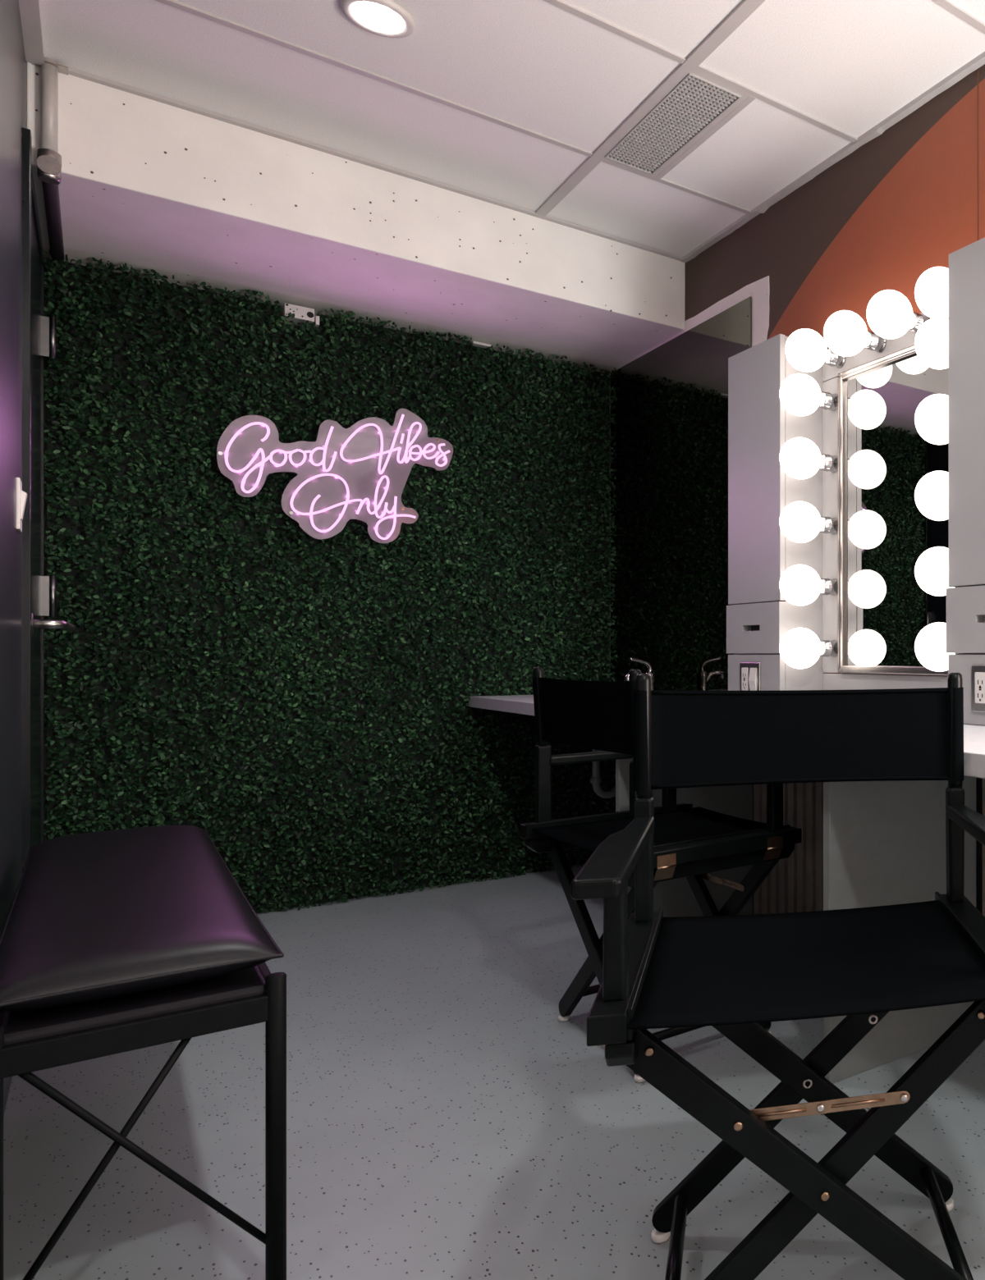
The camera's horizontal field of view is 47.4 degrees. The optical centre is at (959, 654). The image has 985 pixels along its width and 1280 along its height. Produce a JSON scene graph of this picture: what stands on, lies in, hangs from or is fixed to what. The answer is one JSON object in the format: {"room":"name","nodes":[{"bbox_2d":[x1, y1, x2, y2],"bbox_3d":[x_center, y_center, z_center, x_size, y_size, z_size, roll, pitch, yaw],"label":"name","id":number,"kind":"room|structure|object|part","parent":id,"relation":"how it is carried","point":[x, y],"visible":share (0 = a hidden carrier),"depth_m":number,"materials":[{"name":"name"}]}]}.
{"room":"backstage room","nodes":[
{"label":"backstage room","id":0,"kind":"room"},
{"bbox_2d":[0,0,26,1117],"bbox_3d":[-2.132,-0.324,2.013,0.120,2.507,2.850,0,0,-43],"label":"wall","id":1,"kind":"structure","parent":0,"point":[12,56],"depth_m":2.02,"materials":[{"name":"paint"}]},
{"bbox_2d":[16,477,27,532],"bbox_3d":[-2.211,-0.352,2.198,0.017,0.120,0.080,0,0,-43],"label":"light switch","id":2,"kind":"object","parent":1,"relation":"attached to","point":[21,496],"visible":1,"depth_m":2.17,"materials":[{"name":"white plastic"}]},
{"bbox_2d":[16,477,22,532],"bbox_3d":[-2.215,-0.352,2.195,0.007,0.120,0.080,0,0,-43],"label":"switch plate","id":3,"kind":"object","parent":2,"relation":"attached to","point":[19,484],"depth_m":2.17,"materials":[{"name":"white plastic"}]},
{"bbox_2d":[22,127,75,873],"bbox_3d":[-2.600,-0.194,2.676,0.095,2.248,0.860,0,0,-43],"label":"door","id":4,"kind":"structure","parent":1,"relation":"in","point":[38,331],"depth_m":2.56,"materials":[{"name":"black paint"}]},
{"bbox_3d":[-2.629,-0.194,2.649,0.017,2.248,0.860,0,0,-43],"label":"frame","id":5,"kind":"part","parent":4,"relation":"part of","materials":[{"name":"black paint"}]},
{"bbox_3d":[-2.411,-0.077,2.499,0.061,0.030,0.163,0,0,-16],"label":"lever","id":6,"kind":"part","parent":4,"relation":"part of","materials":[{"name":"silver metal"}]},
{"bbox_2d":[31,57,68,261],"bbox_3d":[-2.647,-1.421,2.725,0.070,0.322,0.724,0,0,-43],"label":"conduit","id":7,"kind":"object","parent":1,"relation":"attached to","point":[48,161],"visible":0.98,"depth_m":2.47,"materials":[{"name":"metal"}]},
{"bbox_2d":[43,248,618,913],"bbox_3d":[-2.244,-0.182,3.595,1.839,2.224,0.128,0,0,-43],"label":"wall","id":8,"kind":"structure","parent":0,"point":[294,698],"depth_m":3.45,"materials":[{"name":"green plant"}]},
{"bbox_2d":[282,302,319,328],"bbox_3d":[-2.427,-1.248,3.434,0.105,0.055,0.062,0,0,-43],"label":"bracket","id":9,"kind":"object","parent":8,"relation":"attached to","point":[302,314],"visible":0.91,"depth_m":3.41,"materials":[{"name":"white metal"}]},
{"bbox_2d":[216,408,452,539],"bbox_3d":[-2.305,-0.686,3.479,0.739,0.528,0.077,0,0,-43],"label":"sign","id":10,"kind":"object","parent":8,"relation":"attached to","point":[423,452],"visible":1,"depth_m":3.46,"materials":[{"name":"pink plastic"}]},
{"bbox_2d":[26,61,685,371],"bbox_3d":[-2.036,-1.438,3.369,1.862,0.279,0.748,0,0,-43],"label":"soffit","id":11,"kind":"object","parent":8,"relation":"attached to","point":[148,184],"depth_m":3.06,"materials":[{"name":"paint"}]},
{"bbox_2d":[470,341,493,349],"bbox_3d":[-1.979,-1.278,3.855,0.075,0.009,0.050,0,0,-43],"label":"strip","id":12,"kind":"object","parent":8,"relation":"attached to","point":[477,344],"visible":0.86,"depth_m":3.84,"materials":[{"name":"white plastic"}]},
{"bbox_2d":[3,864,984,1279],"bbox_3d":[-0.961,0.980,0.835,3.962,0.100,6.170,0,0,-43],"label":"floor","id":13,"kind":"structure","parent":0,"point":[444,1122],"depth_m":1.80,"materials":[{"name":"concrete"}]},
{"bbox_2d":[0,825,286,1279],"bbox_3d":[-1.549,0.666,1.741,0.317,0.528,1.335,0,0,-43],"label":"bench","id":14,"kind":"object","parent":13,"relation":"on","point":[116,941],"visible":1,"depth_m":1.34,"materials":[{"name":"leather"}]},
{"bbox_3d":[-1.210,0.698,1.162,0.025,0.464,0.025,0,0,-43],"label":"leg","id":15,"kind":"part","parent":14,"relation":"part of","materials":[{"name":"black metal"}]},
{"bbox_3d":[-1.104,0.511,1.261,0.290,0.037,0.014,0,0,-43],"label":"rail","id":16,"kind":"part","parent":14,"relation":"part of","materials":[{"name":"black metal"}]},
{"bbox_2d":[0,825,278,1010],"bbox_3d":[-1.551,0.438,1.741,0.308,0.072,1.328,0,0,-43],"label":"cushion","id":17,"kind":"object","parent":14,"relation":"on","point":[152,918],"depth_m":1.39,"materials":[{"name":"leather"}]},
{"bbox_3d":[-1.442,0.511,1.840,0.014,0.037,1.310,0,0,-43],"label":"rail","id":18,"kind":"part","parent":14,"relation":"part of","materials":[{"name":"black metal"}]},
{"bbox_3d":[-0.997,0.698,1.359,0.025,0.464,0.025,0,0,-43],"label":"leg","id":19,"kind":"part","parent":14,"relation":"part of","materials":[{"name":"black metal"}]},
{"bbox_2d":[519,667,801,1083],"bbox_3d":[-0.737,0.480,2.324,0.589,0.898,0.492,0,0,44],"label":"chair","id":20,"kind":"object","parent":13,"relation":"on","point":[691,843],"visible":0.73,"depth_m":2.25,"materials":[{"name":"black wood"}]},
{"bbox_3d":[-1.062,0.131,2.360,0.027,0.200,0.036,0,0,44],"label":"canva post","id":21,"kind":"part","parent":20,"relation":"part of","materials":[{"name":"black wood"}]},
{"bbox_3d":[-1.057,0.328,2.363,0.029,0.199,0.034,0,0,44],"label":"post","id":22,"kind":"part","parent":20,"relation":"part of","materials":[{"name":"black wood"}]},
{"bbox_3d":[-0.924,0.479,2.484,0.034,0.034,0.444,0,0,44],"label":"rail","id":23,"kind":"part","parent":20,"relation":"part of","materials":[{"name":"black wood"}]},
{"bbox_3d":[-0.907,0.269,2.532,0.056,0.023,0.432,0,0,44],"label":"armrest","id":24,"kind":"part","parent":20,"relation":"part of","materials":[{"name":"black wood"}]},
{"bbox_3d":[-0.868,0.685,2.204,0.503,0.464,0.019,0,0,44],"label":"leg","id":25,"kind":"part","parent":20,"relation":"part of","materials":[{"name":"black wood"}]},
{"bbox_3d":[-0.933,0.443,2.494,0.045,0.035,0.457,0,0,44],"label":"seat rail","id":26,"kind":"part","parent":20,"relation":"part of","materials":[{"name":"black wood"}]},
{"bbox_3d":[-0.838,0.685,2.207,0.503,0.464,0.019,0,0,44],"label":"leg","id":27,"kind":"part","parent":20,"relation":"part of","materials":[{"name":"black wood"}]},
{"bbox_3d":[-0.691,0.328,2.005,0.029,0.199,0.034,0,0,44],"label":"post","id":28,"kind":"part","parent":20,"relation":"part of","materials":[{"name":"black wood"}]},
{"bbox_3d":[-0.693,0.131,2.001,0.027,0.200,0.036,0,0,44],"label":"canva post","id":29,"kind":"part","parent":20,"relation":"part of","materials":[{"name":"black wood"}]},
{"bbox_3d":[-0.815,0.352,2.611,0.028,0.149,0.034,0,0,44],"label":"post","id":30,"kind":"part","parent":20,"relation":"part of","materials":[{"name":"black wood"}]},
{"bbox_3d":[-0.573,0.479,2.142,0.034,0.034,0.444,0,0,44],"label":"rail","id":31,"kind":"part","parent":20,"relation":"part of","materials":[{"name":"black wood"}]},
{"bbox_3d":[-0.563,0.443,2.133,0.045,0.035,0.457,0,0,44],"label":"seat rail","id":32,"kind":"part","parent":20,"relation":"part of","materials":[{"name":"black wood"}]},
{"bbox_3d":[-0.645,0.685,2.433,0.503,0.464,0.019,0,0,44],"label":"leg","id":33,"kind":"part","parent":20,"relation":"part of","materials":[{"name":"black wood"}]},
{"bbox_3d":[-0.614,0.685,2.437,0.503,0.464,0.019,0,0,44],"label":"leg","id":34,"kind":"part","parent":20,"relation":"part of","materials":[{"name":"black wood"}]},
{"bbox_3d":[-0.448,0.352,2.254,0.028,0.149,0.034,0,0,44],"label":"post","id":35,"kind":"part","parent":20,"relation":"part of","materials":[{"name":"black wood"}]},
{"bbox_2d":[615,758,752,917],"bbox_3d":[-0.838,0.572,3.030,0.561,0.717,0.025,0,0,-43],"label":"gable panel","id":36,"kind":"object","parent":13,"relation":"on","point":[676,898],"visible":0.02,"depth_m":3.00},
{"bbox_2d":[570,672,984,1279],"bbox_3d":[-0.213,0.480,1.364,0.589,0.898,0.492,0,0,-13],"label":"chair","id":37,"kind":"object","parent":13,"relation":"on","point":[730,975],"visible":1,"depth_m":1.39,"materials":[{"name":"black fabric"}]},
{"bbox_3d":[-0.466,0.269,1.274,0.056,0.023,0.432,0,0,-13],"label":"armrest","id":38,"kind":"part","parent":37,"relation":"part of","materials":[{"name":"black wood"}]},
{"bbox_3d":[-0.428,0.352,1.159,0.028,0.149,0.034,0,0,-13],"label":"post","id":39,"kind":"part","parent":37,"relation":"part of","materials":[{"name":"black wood"}]},
{"bbox_3d":[-0.456,0.479,1.324,0.034,0.034,0.444,0,0,-13],"label":"rail","id":40,"kind":"part","parent":37,"relation":"part of","materials":[{"name":"black wood"}]},
{"bbox_3d":[-0.469,0.443,1.320,0.045,0.035,0.457,0,0,-13],"label":"seat rail","id":41,"kind":"part","parent":37,"relation":"part of","materials":[{"name":"black wood"}]},
{"bbox_3d":[-0.510,0.131,1.501,0.027,0.200,0.036,0,0,-13],"label":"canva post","id":42,"kind":"part","parent":37,"relation":"part of","materials":[{"name":"black wood"}]},
{"bbox_3d":[-0.507,0.328,1.496,0.029,0.199,0.034,0,0,-13],"label":"post","id":43,"kind":"part","parent":37,"relation":"part of","materials":[{"name":"black wood"}]},
{"bbox_3d":[-0.245,0.685,1.540,0.503,0.464,0.019,0,0,-13],"label":"leg","id":44,"kind":"part","parent":37,"relation":"part of","materials":[{"name":"black wood"}]},
{"bbox_3d":[-0.185,0.685,1.200,0.503,0.464,0.019,0,0,-13],"label":"leg","id":45,"kind":"part","parent":37,"relation":"part of","materials":[{"name":"black wood"}]},
{"bbox_2d":[802,1078,812,1088],"bbox_3d":[-0.246,0.691,1.502,0.016,0.016,0.004,0,0,-13],"label":"washer","id":46,"kind":"object","parent":37,"relation":"in","point":[806,1083],"depth_m":1.50,"materials":[{"name":"metal"}]},
{"bbox_3d":[-0.258,0.685,1.512,0.503,0.464,0.019,0,0,-13],"label":"leg","id":47,"kind":"part","parent":37,"relation":"part of","materials":[{"name":"black wood"}]},
{"bbox_3d":[-0.172,0.685,1.228,0.503,0.464,0.019,0,0,-13],"label":"leg","id":48,"kind":"part","parent":37,"relation":"part of","materials":[{"name":"black wood"}]},
{"bbox_2d":[868,1014,877,1023],"bbox_3d":[-0.143,0.597,1.527,0.016,0.016,0.004,0,0,-13],"label":"washer","id":49,"kind":"object","parent":37,"relation":"in","point":[870,1021],"depth_m":1.53,"materials":[{"name":"silver metal"}]},
{"bbox_3d":[-0.009,0.131,1.619,0.027,0.200,0.036,0,0,-13],"label":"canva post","id":50,"kind":"part","parent":37,"relation":"part of","materials":[{"name":"black wood"}]},
{"bbox_3d":[-0.009,0.328,1.614,0.029,0.199,0.034,0,0,-13],"label":"post","id":51,"kind":"part","parent":37,"relation":"part of","materials":[{"name":"black wood"}]},
{"bbox_3d":[0.035,0.443,1.438,0.045,0.035,0.457,0,0,-13],"label":"seat rail","id":52,"kind":"part","parent":37,"relation":"part of","materials":[{"name":"black wood"}]},
{"bbox_3d":[0.053,0.269,1.396,0.056,0.023,0.432,0,0,-13],"label":"armrest","id":53,"kind":"part","parent":37,"relation":"part of","materials":[{"name":"black wood"}]},
{"bbox_2d":[822,775,975,1083],"bbox_3d":[-0.130,0.572,2.173,0.439,0.717,0.025,0,0,-43],"label":"gable panel","id":54,"kind":"object","parent":13,"relation":"on","point":[884,842],"visible":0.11,"depth_m":2.13,"materials":[{"name":"white laminate"}]},
{"bbox_2d":[39,0,984,256],"bbox_3d":[-0.961,-1.627,0.835,3.962,0.100,6.170,0,0,-43],"label":"ceiling","id":55,"kind":"structure","parent":0,"point":[541,67],"depth_m":2.54,"materials":[{"name":"tile"}]},
{"bbox_2d":[340,0,414,38],"bbox_3d":[-1.431,-1.569,2.293,0.154,0.013,0.154,0,0,-43],"label":"recessed light","id":56,"kind":"object","parent":55,"relation":"in","point":[385,18],"visible":1,"depth_m":2.29,"materials":[{"name":"white plastic"}]},
{"bbox_2d":[18,0,984,260],"bbox_3d":[-0.707,-1.569,0.560,3.722,0.019,5.182,0,0,-43],"label":"ceiling grid","id":57,"kind":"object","parent":55,"relation":"attached to","point":[29,10],"depth_m":2.63,"materials":[{"name":"white metal"}]},
{"bbox_2d":[604,73,740,174],"bbox_3d":[-0.868,-1.571,2.778,0.156,0.012,0.574,0,0,-43],"label":"ceiling vent","id":58,"kind":"object","parent":55,"relation":"in","point":[696,102],"visible":1,"depth_m":2.76,"materials":[{"name":"white metal"}]},
{"bbox_2d":[609,64,984,812],"bbox_3d":[0.450,-0.324,2.138,0.120,2.507,6.170,0,0,-43],"label":"wall","id":59,"kind":"structure","parent":0,"point":[893,210],"depth_m":2.85,"materials":[{"name":"brown paint"}]},
{"bbox_2d":[468,694,534,715],"bbox_3d":[-1.339,0.191,3.529,0.598,0.042,1.334,0,0,-43],"label":"countertop","id":60,"kind":"structure","parent":59,"relation":"attached to","point":[519,704],"depth_m":3.54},
{"bbox_2d":[589,749,615,798],"bbox_3d":[-1.399,0.363,3.555,0.456,0.398,0.494,0,0,-5],"label":"drain pipe","id":61,"kind":"object","parent":60,"relation":"in","point":[596,779],"visible":0.21,"depth_m":3.60,"materials":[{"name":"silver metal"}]},
{"bbox_2d":[623,657,655,690],"bbox_3d":[-1.254,0.089,3.661,0.133,0.161,0.060,0,0,-43],"label":"faucet","id":62,"kind":"object","parent":60,"relation":"on","point":[650,671],"visible":0.45,"depth_m":3.67,"materials":[{"name":"silver metal"}]},
{"bbox_3d":[-1.262,0.098,3.654,0.110,0.064,0.032,0,0,-43],"label":"spout","id":63,"kind":"part","parent":62,"relation":"part of","materials":[{"name":"silver metal"}]},
{"bbox_3d":[-1.252,0.042,3.663,0.094,0.067,0.022,0,0,-43],"label":"lever","id":64,"kind":"part","parent":62,"relation":"part of","materials":[{"name":"silver metal"}]},
{"bbox_2d":[610,296,751,690],"bbox_3d":[-1.170,-0.561,3.793,0.006,1.443,1.240,0,0,-43],"label":"mirror","id":65,"kind":"object","parent":59,"relation":"attached to","point":[670,410],"visible":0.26,"depth_m":3.76,"materials":[{"name":"black mirror"}]},
{"bbox_2d":[608,275,769,680],"bbox_3d":[-1.137,-0.602,3.767,0.004,1.465,1.384,0,0,-43],"label":"trim","id":66,"kind":"structure","parent":59,"relation":"attached to","point":[759,290],"depth_m":3.36,"materials":[{"name":"paint"}]},
{"bbox_2d":[680,50,984,262],"bbox_3d":[0.653,-1.567,1.815,0.023,0.022,5.181,0,0,-43],"label":"trim","id":67,"kind":"structure","parent":59,"relation":"attached to","point":[979,61],"depth_m":2.88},
{"bbox_2d":[752,777,982,914],"bbox_3d":[0.175,0.573,2.272,0.104,0.715,2.500,0,0,-43],"label":"trim","id":68,"kind":"structure","parent":59,"relation":"attached to","point":[978,780],"depth_m":2.33,"materials":[{"name":"grey"}]},
{"bbox_2d":[753,778,984,917],"bbox_3d":[0.142,0.573,2.217,0.018,0.715,2.425,0,0,-43],"label":"panel","id":69,"kind":"object","parent":59,"relation":"attached to","point":[795,883],"visible":0.02,"depth_m":2.90,"materials":[{"name":"brown wood"}]},
{"bbox_2d":[822,673,946,690],"bbox_3d":[-0.176,0.115,2.720,0.004,0.109,0.781,0,0,-43],"label":"backsplash","id":70,"kind":"structure","parent":59,"relation":"attached to","point":[830,681],"depth_m":2.79,"materials":[{"name":"white laminate"}]},
{"bbox_2d":[822,312,948,690],"bbox_3d":[-0.183,-0.401,2.714,0.023,1.139,0.781,0,0,-43],"label":"vanity mirror","id":71,"kind":"object","parent":59,"relation":"attached to","point":[877,613],"visible":0.58,"depth_m":2.79,"materials":[{"name":"white mirror"}]},
{"bbox_2d":[779,373,836,415],"bbox_3d":[-0.468,-0.799,2.890,0.192,0.127,0.127,0,0,-43],"label":"bulb","id":72,"kind":"object","parent":71,"relation":"attached to","point":[800,395],"visible":1,"depth_m":2.83,"materials":[{"name":"white glass"}]},
{"bbox_2d":[818,391,836,411],"bbox_3d":[-0.417,-0.799,2.936,0.054,0.055,0.055,0,0,-43],"label":"socket","id":73,"kind":"object","parent":72,"relation":"attached to","point":[828,400],"depth_m":2.92,"materials":[{"name":"silver metal"}]},
{"bbox_2d":[779,437,836,479],"bbox_3d":[-0.468,-0.604,2.890,0.192,0.127,0.127,0,0,-43],"label":"bulb","id":74,"kind":"object","parent":71,"relation":"attached to","point":[800,458],"visible":1,"depth_m":2.83,"materials":[{"name":"white glass"}]},
{"bbox_2d":[818,453,836,472],"bbox_3d":[-0.417,-0.604,2.936,0.054,0.055,0.055,0,0,-43],"label":"socket","id":75,"kind":"object","parent":74,"relation":"attached to","point":[828,463],"depth_m":2.92,"materials":[{"name":"silver metal"}]},
{"bbox_2d":[779,501,836,543],"bbox_3d":[-0.468,-0.408,2.890,0.192,0.127,0.127,0,0,-43],"label":"bulb","id":76,"kind":"object","parent":71,"relation":"attached to","point":[800,522],"visible":1,"depth_m":2.83,"materials":[{"name":"white glass"}]},
{"bbox_2d":[818,516,836,534],"bbox_3d":[-0.417,-0.408,2.936,0.054,0.055,0.055,0,0,-43],"label":"socket","id":77,"kind":"object","parent":76,"relation":"attached to","point":[828,525],"depth_m":2.92,"materials":[{"name":"silver metal"}]},
{"bbox_2d":[779,564,836,605],"bbox_3d":[-0.468,-0.214,2.890,0.192,0.127,0.127,0,0,-43],"label":"bulb","id":78,"kind":"object","parent":71,"relation":"attached to","point":[799,584],"visible":1,"depth_m":2.83,"materials":[{"name":"white glass"}]},
{"bbox_2d":[818,578,836,595],"bbox_3d":[-0.417,-0.214,2.936,0.054,0.055,0.055,0,0,-43],"label":"socket","id":79,"kind":"object","parent":78,"relation":"attached to","point":[829,587],"depth_m":2.92,"materials":[{"name":"silver metal"}]},
{"bbox_2d":[779,627,836,668],"bbox_3d":[-0.468,-0.020,2.890,0.192,0.127,0.127,0,0,-43],"label":"bulb","id":80,"kind":"object","parent":71,"relation":"attached to","point":[799,647],"visible":1,"depth_m":2.83,"materials":[{"name":"white glass"}]},
{"bbox_2d":[819,640,836,657],"bbox_3d":[-0.417,-0.020,2.936,0.054,0.055,0.055,0,0,-43],"label":"socket","id":81,"kind":"object","parent":80,"relation":"attached to","point":[829,647],"depth_m":2.92,"materials":[{"name":"silver metal"}]},
{"bbox_2d":[784,328,845,372],"bbox_3d":[-0.446,-0.928,2.866,0.192,0.127,0.127,0,0,-43],"label":"bulb","id":82,"kind":"object","parent":71,"relation":"attached to","point":[806,350],"visible":0.89,"depth_m":2.81,"materials":[{"name":"white glass"}]},
{"bbox_2d":[823,347,845,368],"bbox_3d":[-0.396,-0.928,2.913,0.054,0.055,0.055,0,0,-43],"label":"socket","id":83,"kind":"object","parent":82,"relation":"attached to","point":[832,359],"depth_m":2.89,"materials":[{"name":"silver metal"}]},
{"bbox_2d":[822,310,886,356],"bbox_3d":[-0.308,-0.928,2.716,0.192,0.127,0.127,0,0,-43],"label":"bulb","id":84,"kind":"object","parent":71,"relation":"attached to","point":[845,333],"visible":0.98,"depth_m":2.66,"materials":[{"name":"white glass"}]},
{"bbox_2d":[863,330,886,352],"bbox_3d":[-0.257,-0.928,2.763,0.054,0.055,0.055,0,0,-43],"label":"socket","id":85,"kind":"object","parent":84,"relation":"attached to","point":[874,342],"depth_m":2.74,"materials":[{"name":"silver metal"}]},
{"bbox_3d":[-0.177,-0.412,2.720,0.007,0.930,0.573,0,0,-43],"label":"glass","id":86,"kind":"part","parent":71,"relation":"part of","materials":[{"name":"mirror"}]},
{"bbox_2d":[866,289,930,338],"bbox_3d":[-0.169,-0.928,2.566,0.192,0.127,0.127,0,0,-43],"label":"bulb","id":87,"kind":"object","parent":71,"relation":"attached to","point":[889,313],"visible":0.92,"depth_m":2.50,"materials":[{"name":"white glass"}]},
{"bbox_2d":[908,311,930,333],"bbox_3d":[-0.118,-0.928,2.613,0.054,0.055,0.055,0,0,-43],"label":"socket","id":88,"kind":"object","parent":87,"relation":"attached to","point":[918,319],"depth_m":2.59,"materials":[{"name":"silver metal"}]},
{"bbox_2d":[914,266,948,318],"bbox_3d":[-0.030,-0.928,2.416,0.192,0.127,0.127,0,0,-43],"label":"bulb","id":89,"kind":"object","parent":71,"relation":"attached to","point":[931,287],"visible":0.48,"depth_m":2.35,"materials":[{"name":"white glass"}]},
{"bbox_2d":[914,317,948,369],"bbox_3d":[-0.030,-0.799,2.416,0.192,0.127,0.127,0,0,-43],"label":"bulb","id":90,"kind":"object","parent":71,"relation":"attached to","point":[931,338],"visible":0.51,"depth_m":2.35,"materials":[{"name":"white glass"}]},
{"bbox_2d":[914,393,948,444],"bbox_3d":[-0.030,-0.604,2.416,0.192,0.127,0.127,0,0,-43],"label":"bulb","id":91,"kind":"object","parent":71,"relation":"attached to","point":[931,414],"visible":0.59,"depth_m":2.35,"materials":[{"name":"white glass"}]},
{"bbox_2d":[914,470,948,521],"bbox_3d":[-0.030,-0.408,2.416,0.192,0.127,0.127,0,0,-43],"label":"bulb","id":92,"kind":"object","parent":71,"relation":"attached to","point":[931,491],"visible":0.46,"depth_m":2.35,"materials":[{"name":"white glass"}]},
{"bbox_2d":[914,546,951,596],"bbox_3d":[-0.030,-0.214,2.416,0.192,0.127,0.127,0,0,-43],"label":"bulb","id":93,"kind":"object","parent":71,"relation":"attached to","point":[931,567],"visible":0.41,"depth_m":2.35,"materials":[{"name":"white glass"}]},
{"bbox_2d":[914,621,954,671],"bbox_3d":[-0.030,-0.020,2.416,0.192,0.127,0.127,0,0,-43],"label":"bulb","id":94,"kind":"object","parent":71,"relation":"attached to","point":[930,645],"visible":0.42,"depth_m":2.35,"materials":[{"name":"white glass"}]},
{"bbox_2d":[963,723,984,778],"bbox_3d":[-0.022,0.191,2.111,0.609,0.042,2.532,0,0,-43],"label":"countertop","id":95,"kind":"structure","parent":59,"relation":"attached to","point":[973,734],"depth_m":1.64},
{"bbox_2d":[726,333,822,690],"bbox_3d":[-0.616,-0.414,3.068,0.177,1.168,0.332,0,0,-43],"label":"tall cabinet","id":96,"kind":"object","parent":95,"relation":"on","point":[759,616],"visible":0.73,"depth_m":2.99,"materials":[{"name":"white laminate"}]},
{"bbox_2d":[740,667,747,690],"bbox_3d":[-0.703,0.079,3.041,0.003,0.074,0.038,0,0,-43],"label":"receptacle","id":97,"kind":"object","parent":96,"relation":"attached to","point":[743,670],"depth_m":3.04,"materials":[{"name":"white plastic"}]},
{"bbox_2d":[739,662,759,690],"bbox_3d":[-0.682,0.081,3.023,0.006,0.114,0.125,0,0,-43],"label":"outlet plate","id":98,"kind":"object","parent":96,"relation":"attached to","point":[749,672],"depth_m":3.01,"materials":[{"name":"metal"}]},
{"bbox_3d":[-0.666,-0.085,3.023,0.023,0.161,0.332,0,0,-43],"label":"drawer","id":99,"kind":"part","parent":96,"relation":"part of","materials":[{"name":"white laminate"}]},
{"bbox_3d":[-0.664,0.084,3.023,0.020,0.170,0.326,0,0,-43],"label":"panel","id":100,"kind":"part","parent":96,"relation":"part of","materials":[{"name":"white laminate"}]},
{"bbox_3d":[-0.663,-0.584,3.023,0.019,0.829,0.326,0,0,-43],"label":"door","id":101,"kind":"part","parent":96,"relation":"part of","materials":[{"name":"white laminate"}]},
{"bbox_2d":[946,237,984,725],"bbox_3d":[0.136,-0.414,2.257,0.173,1.168,0.332,0,0,-43],"label":"wall cabinet","id":102,"kind":"object","parent":95,"relation":"on","point":[965,601],"visible":0.94,"depth_m":2.27,"materials":[{"name":"white laminate"}]},
{"bbox_3d":[0.086,-0.085,2.210,0.023,0.161,0.332,0,0,-43],"label":"drawer","id":103,"kind":"part","parent":102,"relation":"part of","materials":[{"name":"white laminate"}]},
{"bbox_3d":[0.087,0.084,2.210,0.020,0.170,0.326,0,0,-43],"label":"panel","id":104,"kind":"part","parent":102,"relation":"part of","materials":[{"name":"white laminate"}]},
{"bbox_3d":[0.088,-0.584,2.210,0.019,0.829,0.326,0,0,-43],"label":"door","id":105,"kind":"part","parent":102,"relation":"part of","materials":[{"name":"white laminate"}]},
{"bbox_2d":[970,664,984,713],"bbox_3d":[0.069,0.081,2.211,0.006,0.114,0.125,0,0,-43],"label":"outlet plate","id":106,"kind":"object","parent":102,"relation":"attached to","point":[977,671],"depth_m":2.23,"materials":[{"name":"metal"}]},
{"bbox_2d":[974,672,984,703],"bbox_3d":[0.049,0.079,2.228,0.003,0.074,0.038,0,0,-43],"label":"receptacle","id":107,"kind":"object","parent":102,"relation":"attached to","point":[979,676],"depth_m":2.23,"materials":[{"name":"white plastic"}]},
{"bbox_2d":[977,70,978,240],"bbox_3d":[0.047,-1.274,2.486,0.002,0.567,0.004,0,0,-43],"label":"trim","id":108,"kind":"structure","parent":59,"relation":"attached to","point":[977,70],"depth_m":2.48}
]}

